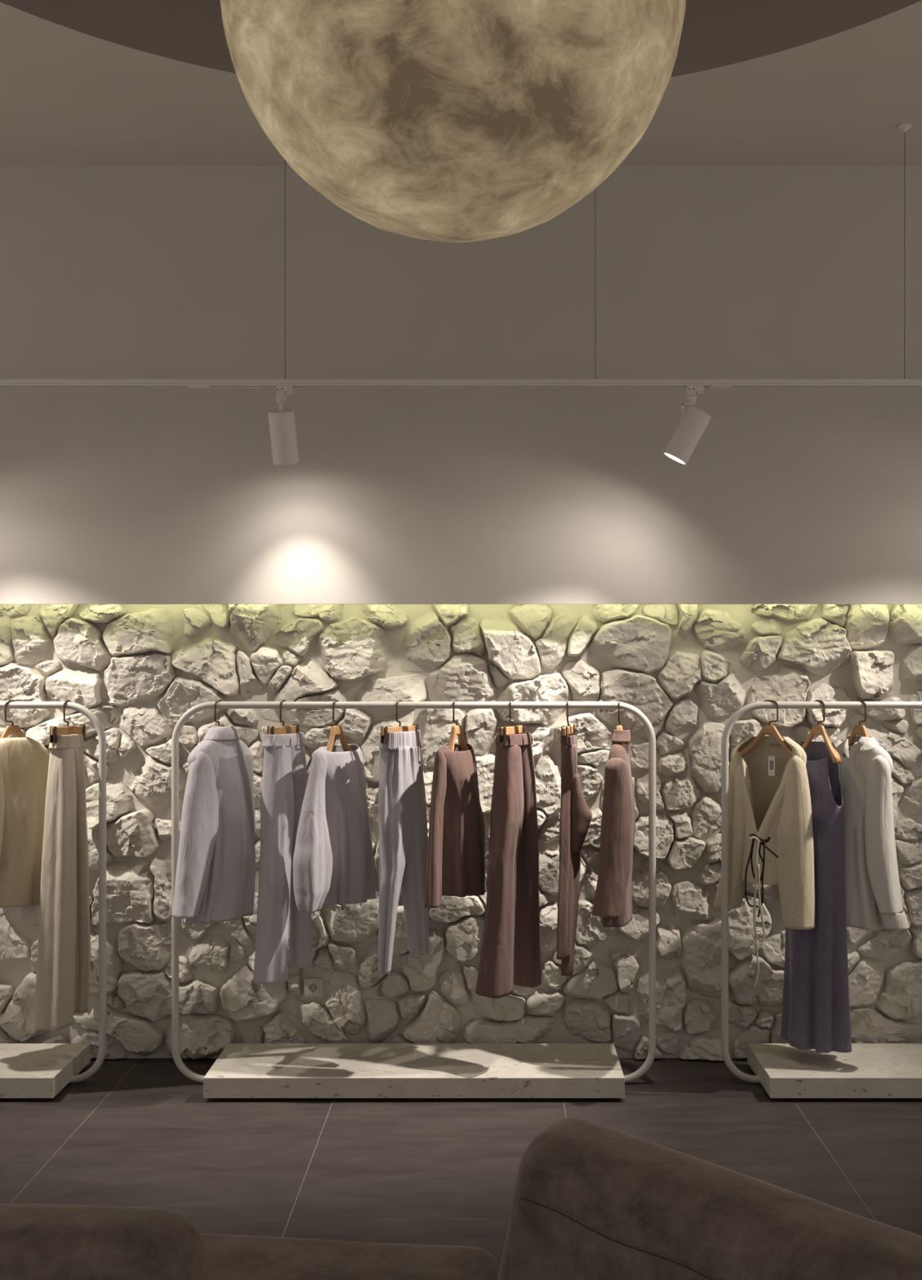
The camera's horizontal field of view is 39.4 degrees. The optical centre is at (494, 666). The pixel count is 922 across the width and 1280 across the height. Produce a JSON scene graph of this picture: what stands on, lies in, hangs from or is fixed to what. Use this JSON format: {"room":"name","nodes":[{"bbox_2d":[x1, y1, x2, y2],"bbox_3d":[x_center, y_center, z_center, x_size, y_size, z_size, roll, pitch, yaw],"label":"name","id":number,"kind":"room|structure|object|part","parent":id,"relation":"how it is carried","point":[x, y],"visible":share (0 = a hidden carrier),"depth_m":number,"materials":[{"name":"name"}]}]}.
{"room":"clothing store","nodes":[
{"label":"clothing store","id":0,"kind":"room"},
{"bbox_2d":[0,165,921,1061],"bbox_3d":[0.000,-0.209,5.537,7.200,3.858,0.175,0,0,0],"label":"wall","id":1,"kind":"structure","parent":0,"point":[108,495],"depth_m":5.45,"materials":[{"name":"paint"}]},
{"bbox_2d":[303,977,322,996],"bbox_3d":[-0.785,1.388,5.608,0.079,0.079,0.098,0,0,0],"label":"wall socket","id":2,"kind":"object","parent":1,"relation":"attached to","point":[313,987],"visible":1,"depth_m":5.56,"materials":[{"name":"grey plastic"}]},
{"bbox_2d":[0,1057,921,1263],"bbox_3d":[0.000,1.730,1.800,7.200,0.060,8.000,0,0,0],"label":"floor","id":3,"kind":"structure","parent":0,"point":[136,1131],"depth_m":4.58,"materials":[{"name":"grey tile"}]},
{"bbox_2d":[0,701,106,1097],"bbox_3d":[-2.571,0.921,5.254,1.973,1.557,0.460,0,0,0],"label":"clothes rack","id":4,"kind":"object","parent":3,"relation":"on","point":[27,1070],"visible":1,"depth_m":5.24,"materials":[{"name":"grey metal"}]},
{"bbox_2d":[0,699,44,755],"bbox_3d":[-1.958,0.255,5.241,0.250,0.239,0.043,0,0,-40],"label":"hanger","id":5,"kind":"object","parent":4,"relation":"hanging from","point":[13,729],"visible":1,"depth_m":5.24,"materials":[{"name":"brown wood"}]},
{"bbox_2d":[0,737,49,907],"bbox_3d":[-1.962,0.627,5.245,0.178,0.676,0.343,0,0,43],"label":"sweater","id":6,"kind":"object","parent":5,"relation":"hanging from","point":[24,767],"visible":0.77,"depth_m":5.20,"materials":[{"name":"beige fabric"}]},
{"bbox_2d":[34,733,90,1030],"bbox_3d":[-1.746,0.861,5.224,0.138,1.169,0.243,0,0,35],"label":"trousers","id":7,"kind":"object","parent":4,"relation":"in","point":[63,976],"visible":0.99,"depth_m":5.17,"materials":[{"name":"white fabric"}]},
{"bbox_3d":[-1.715,0.871,5.285,0.092,1.090,0.120,0,0,25],"label":"leg","id":8,"kind":"part","parent":7,"relation":"part of","materials":[{"name":"white fabric"}]},
{"bbox_2d":[45,699,85,742],"bbox_3d":[-1.742,0.221,5.246,0.043,0.171,0.189,0,0,26],"label":"hanger","id":9,"kind":"object","parent":4,"relation":"hanging from","point":[81,729],"visible":0.96,"depth_m":5.23,"materials":[{"name":"brown wood"}]},
{"bbox_2d":[171,701,655,1097],"bbox_3d":[-0.331,0.921,5.254,1.973,1.557,0.460,0,0,0],"label":"clothes rack","id":10,"kind":"object","parent":3,"relation":"on","point":[242,1070],"visible":0.98,"depth_m":5.24,"materials":[{"name":"grey metal"}]},
{"bbox_2d":[213,699,224,727],"bbox_3d":[-1.115,0.268,5.244,0.044,0.264,0.250,0,0,33],"label":"hanger","id":11,"kind":"object","parent":10,"relation":"hanging from","point":[216,701],"visible":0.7,"depth_m":5.23,"materials":[{"name":"brown metal"}]},
{"bbox_2d":[171,725,255,924],"bbox_3d":[-1.131,0.634,5.229,0.178,0.780,0.461,0,0,31],"label":"jacket","id":12,"kind":"object","parent":11,"relation":"hanging from","point":[215,882],"visible":1,"depth_m":5.17,"materials":[{"name":"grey fabric"}]},
{"bbox_2d":[263,699,298,734],"bbox_3d":[-0.864,0.221,5.246,0.043,0.171,0.205,0,0,26],"label":"hanger","id":13,"kind":"object","parent":10,"relation":"hanging from","point":[292,729],"visible":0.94,"depth_m":5.23,"materials":[{"name":"brown wood"}]},
{"bbox_2d":[253,732,311,985],"bbox_3d":[-0.870,0.767,5.250,0.132,0.990,0.304,0,0,24],"label":"trousers","id":14,"kind":"object","parent":10,"relation":"in","point":[284,774],"visible":0.89,"depth_m":5.16,"materials":[{"name":"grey fabric"}]},
{"bbox_3d":[-0.893,0.787,5.197,0.133,0.948,0.189,0,0,25],"label":"leg","id":15,"kind":"part","parent":14,"relation":"part of","materials":[{"name":"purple fabric"}]},
{"bbox_3d":[-0.828,0.779,5.316,0.106,0.924,0.149,0,0,24],"label":"leg","id":16,"kind":"part","parent":14,"relation":"part of","materials":[{"name":"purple fabric"}]},
{"bbox_2d":[293,743,376,913],"bbox_3d":[-0.635,0.642,5.234,0.194,0.640,0.520,0,0,19],"label":"blouse","id":17,"kind":"object","parent":10,"relation":"in","point":[333,860],"visible":1,"depth_m":5.20,"materials":[{"name":"grey fabric"}]},
{"bbox_2d":[325,699,351,751],"bbox_3d":[-0.636,0.266,5.244,0.043,0.260,0.224,0,0,30],"label":"hanger","id":18,"kind":"object","parent":10,"relation":"hanging from","point":[337,729],"visible":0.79,"depth_m":5.24,"materials":[{"name":"brown wood"}]},
{"bbox_2d":[377,699,417,743],"bbox_3d":[-0.389,0.221,5.247,0.043,0.171,0.243,0,0,32],"label":"hanger","id":19,"kind":"object","parent":10,"relation":"hanging from","point":[384,731],"visible":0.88,"depth_m":5.22,"materials":[{"name":"brown wood"}]},
{"bbox_2d":[377,729,428,973],"bbox_3d":[-0.381,0.745,5.263,0.126,0.964,0.290,0,0,31],"label":"trousers","id":20,"kind":"object","parent":10,"relation":"in","point":[402,829],"visible":0.98,"depth_m":5.19,"materials":[{"name":"grey fabric"}]},
{"bbox_3d":[-0.400,0.775,5.235,0.121,0.904,0.224,0,0,32],"label":"leg","id":21,"kind":"part","parent":20,"relation":"part of","materials":[{"name":"grey fabric"}]},
{"bbox_3d":[-0.350,0.760,5.308,0.119,0.866,0.180,0,0,33],"label":"leg","id":22,"kind":"part","parent":20,"relation":"part of","materials":[{"name":"grey fabric"}]},
{"bbox_2d":[448,699,468,751],"bbox_3d":[-0.148,0.264,5.245,0.043,0.256,0.196,0,0,30],"label":"hanger","id":23,"kind":"object","parent":10,"relation":"hanging from","point":[455,730],"visible":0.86,"depth_m":5.23,"materials":[{"name":"brown wood"}]},
{"bbox_2d":[424,743,485,907],"bbox_3d":[-0.142,0.630,5.229,0.183,0.626,0.447,0,0,13],"label":"blouse","id":24,"kind":"object","parent":23,"relation":"hanging from","point":[455,867],"visible":0.99,"depth_m":5.20,"materials":[{"name":"brown fabric"}]},
{"bbox_2d":[475,732,541,998],"bbox_3d":[0.057,0.799,5.235,0.136,1.052,0.428,0,0,26],"label":"trousers","id":25,"kind":"object","parent":10,"relation":"in","point":[509,952],"visible":1,"depth_m":5.17,"materials":[{"name":"brown fabric"}]},
{"bbox_3d":[0.120,0.821,5.346,0.114,1.008,0.172,0,0,27],"label":"leg","id":26,"kind":"part","parent":25,"relation":"part of","materials":[{"name":"brown fabric"}]},
{"bbox_2d":[495,699,524,742],"bbox_3d":[0.068,0.221,5.246,0.043,0.171,0.209,0,0,26],"label":"hanger","id":27,"kind":"object","parent":10,"relation":"hanging from","point":[519,729],"visible":0.95,"depth_m":5.23,"materials":[{"name":"brown wood"}]},
{"bbox_2d":[558,699,576,743],"bbox_3d":[0.298,0.221,5.248,0.043,0.171,0.234,0,0,12],"label":"hanger","id":28,"kind":"object","parent":10,"relation":"hanging from","point":[568,730],"visible":0.96,"depth_m":5.23,"materials":[{"name":"brown wood"}]},
{"bbox_2d":[555,733,591,975],"bbox_3d":[0.332,0.763,5.260,0.128,0.969,0.228,0,0,15],"label":"trousers","id":29,"kind":"object","parent":10,"relation":"in","point":[575,816],"visible":0.97,"depth_m":5.23,"materials":[{"name":"brown fabric"}]},
{"bbox_3d":[0.293,0.746,5.249,0.058,0.858,0.187,0,0,16],"label":"leg","id":30,"kind":"part","parent":29,"relation":"part of","materials":[{"name":"brown fabric"}]},
{"bbox_3d":[0.313,0.782,5.280,0.067,0.932,0.195,0,0,20],"label":"leg","id":31,"kind":"part","parent":29,"relation":"part of","materials":[{"name":"brown fabric"}]},
{"bbox_2d":[616,699,624,746],"bbox_3d":[0.516,0.231,5.248,0.038,0.190,0.100,0,0,14],"label":"hanger","id":32,"kind":"object","parent":10,"relation":"hanging from","point":[619,726],"visible":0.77,"depth_m":5.23,"materials":[{"name":"brown wood"}]},
{"bbox_2d":[591,728,635,927],"bbox_3d":[0.503,0.649,5.249,0.154,0.785,0.513,0,0,14],"label":"sweater","id":33,"kind":"object","parent":32,"relation":"hanging from","point":[612,902],"visible":1,"depth_m":5.06,"materials":[{"name":"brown fabric"}]},
{"bbox_2d":[0,1116,921,1279],"bbox_3d":[-0.385,1.288,2.363,3.442,0.825,1.297,0,0,14],"label":"sofa","id":34,"kind":"object","parent":3,"relation":"on","point":[592,1201],"visible":1,"depth_m":2.19,"materials":[{"name":"brown fabric"}]},
{"bbox_3d":[-1.252,1.262,2.187,1.685,0.688,0.276,0,0,4],"label":"backrest","id":35,"kind":"part","parent":34,"relation":"part of","materials":[{"name":"brown fabric"}]},
{"bbox_3d":[-0.990,1.406,2.573,2.054,0.357,0.834,0,0,0],"label":"seat","id":36,"kind":"part","parent":34,"relation":"part of","materials":[{"name":"brown fabric"}]},
{"bbox_3d":[0.546,1.240,2.039,0.272,0.729,1.684,0,0,-43],"label":"backrest","id":37,"kind":"part","parent":34,"relation":"part of","materials":[{"name":"brown fabric"}]},
{"bbox_2d":[720,701,921,1097],"bbox_3d":[1.909,0.921,5.254,1.973,1.557,0.460,0,0,0],"label":"clothes rack","id":38,"kind":"object","parent":3,"relation":"on","point":[870,1070],"visible":1,"depth_m":5.24,"materials":[{"name":"grey metal"}]},
{"bbox_2d":[738,699,792,757],"bbox_3d":[1.111,0.258,5.240,0.290,0.245,0.044,0,0,32],"label":"hanger","id":39,"kind":"object","parent":38,"relation":"hanging from","point":[768,729],"visible":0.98,"depth_m":5.24,"materials":[{"name":"brown wood"}]},
{"bbox_2d":[712,735,814,987],"bbox_3d":[1.074,0.777,5.210,0.416,0.986,0.269,0,0,31],"label":"cardigan","id":40,"kind":"object","parent":39,"relation":"hanging from","point":[771,836],"visible":0.98,"depth_m":5.17,"materials":[{"name":"beige fabric"}]},
{"bbox_3d":[1.037,0.882,5.098,0.064,0.419,0.009,0,0,0],"label":"cream tie cord","id":41,"kind":"part","parent":40,"relation":"part of","materials":[{"name":"beige fabric"}]},
{"bbox_3d":[1.067,0.711,5.110,0.115,0.096,0.008,0,0,0],"label":"black tie cord","id":42,"kind":"part","parent":40,"relation":"part of","materials":[{"name":"black fabric"}]},
{"bbox_2d":[800,699,840,764],"bbox_3d":[1.308,0.263,5.241,0.216,0.255,0.057,0,0,44],"label":"hanger","id":43,"kind":"object","parent":38,"relation":"hanging from","point":[819,730],"visible":0.81,"depth_m":5.23,"materials":[{"name":"brown wood"}]},
{"bbox_2d":[780,741,851,1053],"bbox_3d":[1.310,0.924,5.268,0.243,1.234,0.268,0,0,0],"label":"dress","id":44,"kind":"object","parent":43,"relation":"hanging from","point":[815,1015],"visible":0.78,"depth_m":5.16,"materials":[{"name":"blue fabric"}]},
{"bbox_2d":[842,699,868,756],"bbox_3d":[1.478,0.265,5.242,0.043,0.258,0.220,0,0,-44],"label":"hanger","id":45,"kind":"object","parent":38,"relation":"hanging from","point":[860,730],"visible":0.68,"depth_m":5.25,"materials":[{"name":"brown wood"}]},
{"bbox_2d":[835,735,909,932],"bbox_3d":[1.500,0.685,5.213,0.218,0.801,0.330,0,0,-21],"label":"shirt","id":46,"kind":"object","parent":45,"relation":"hanging from","point":[873,902],"visible":0.74,"depth_m":5.15,"materials":[{"name":"white fabric"}]},
{"bbox_2d":[0,0,921,165],"bbox_3d":[0.000,-2.393,1.630,7.200,0.550,7.660,0,0,0],"label":"ceiling","id":47,"kind":"structure","parent":0,"point":[83,82],"depth_m":4.72,"materials":[{"name":"paint"}]},
{"bbox_2d":[220,0,685,242],"bbox_3d":[-0.092,-1.818,2.859,1.021,1.699,1.021,0,0,0],"label":"lamp","id":48,"kind":"object","parent":47,"relation":"hanging from","point":[447,121],"visible":1,"depth_m":2.59,"materials":[{"name":"beige glass"}]},
{"bbox_2d":[0,122,921,387],"bbox_3d":[0.000,-1.605,5.040,7.200,1.025,0.052,0,0,0],"label":"track","id":49,"kind":"object","parent":47,"relation":"hanging from","point":[4,383],"visible":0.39,"depth_m":5.02,"materials":[{"name":"white metal"}]},
{"bbox_2d":[267,386,298,465],"bbox_3d":[-0.833,-0.945,5.071,0.109,0.307,0.167,0,0,0],"label":"spot lamp","id":50,"kind":"object","parent":49,"relation":"hanging from","point":[282,424],"visible":1,"depth_m":5.03,"materials":[{"name":"white metal"}]},
{"bbox_3d":[-0.837,-1.012,5.040,0.018,0.036,0.018,0,0,0],"label":"stem","id":51,"kind":"part","parent":50,"relation":"part of","materials":[{"name":"white paint"}]},
{"bbox_3d":[0.000,-1.113,5.040,7.200,0.017,0.036,0,0,0],"label":"rail","id":52,"kind":"part","parent":49,"relation":"part of","materials":[{"name":"white metal"}]},
{"bbox_2d":[662,386,711,464],"bbox_3d":[0.752,-0.945,5.047,0.185,0.306,0.101,0,0,8],"label":"spot lamp","id":53,"kind":"object","parent":49,"relation":"hanging from","point":[694,421],"visible":1,"depth_m":5.01,"materials":[{"name":"white metal"}]},
{"bbox_3d":[0.754,-1.026,5.040,0.046,0.008,0.018,0,0,0],"label":"bracket arm","id":54,"kind":"part","parent":53,"relation":"part of","materials":[{"name":"white paint"}]}
]}

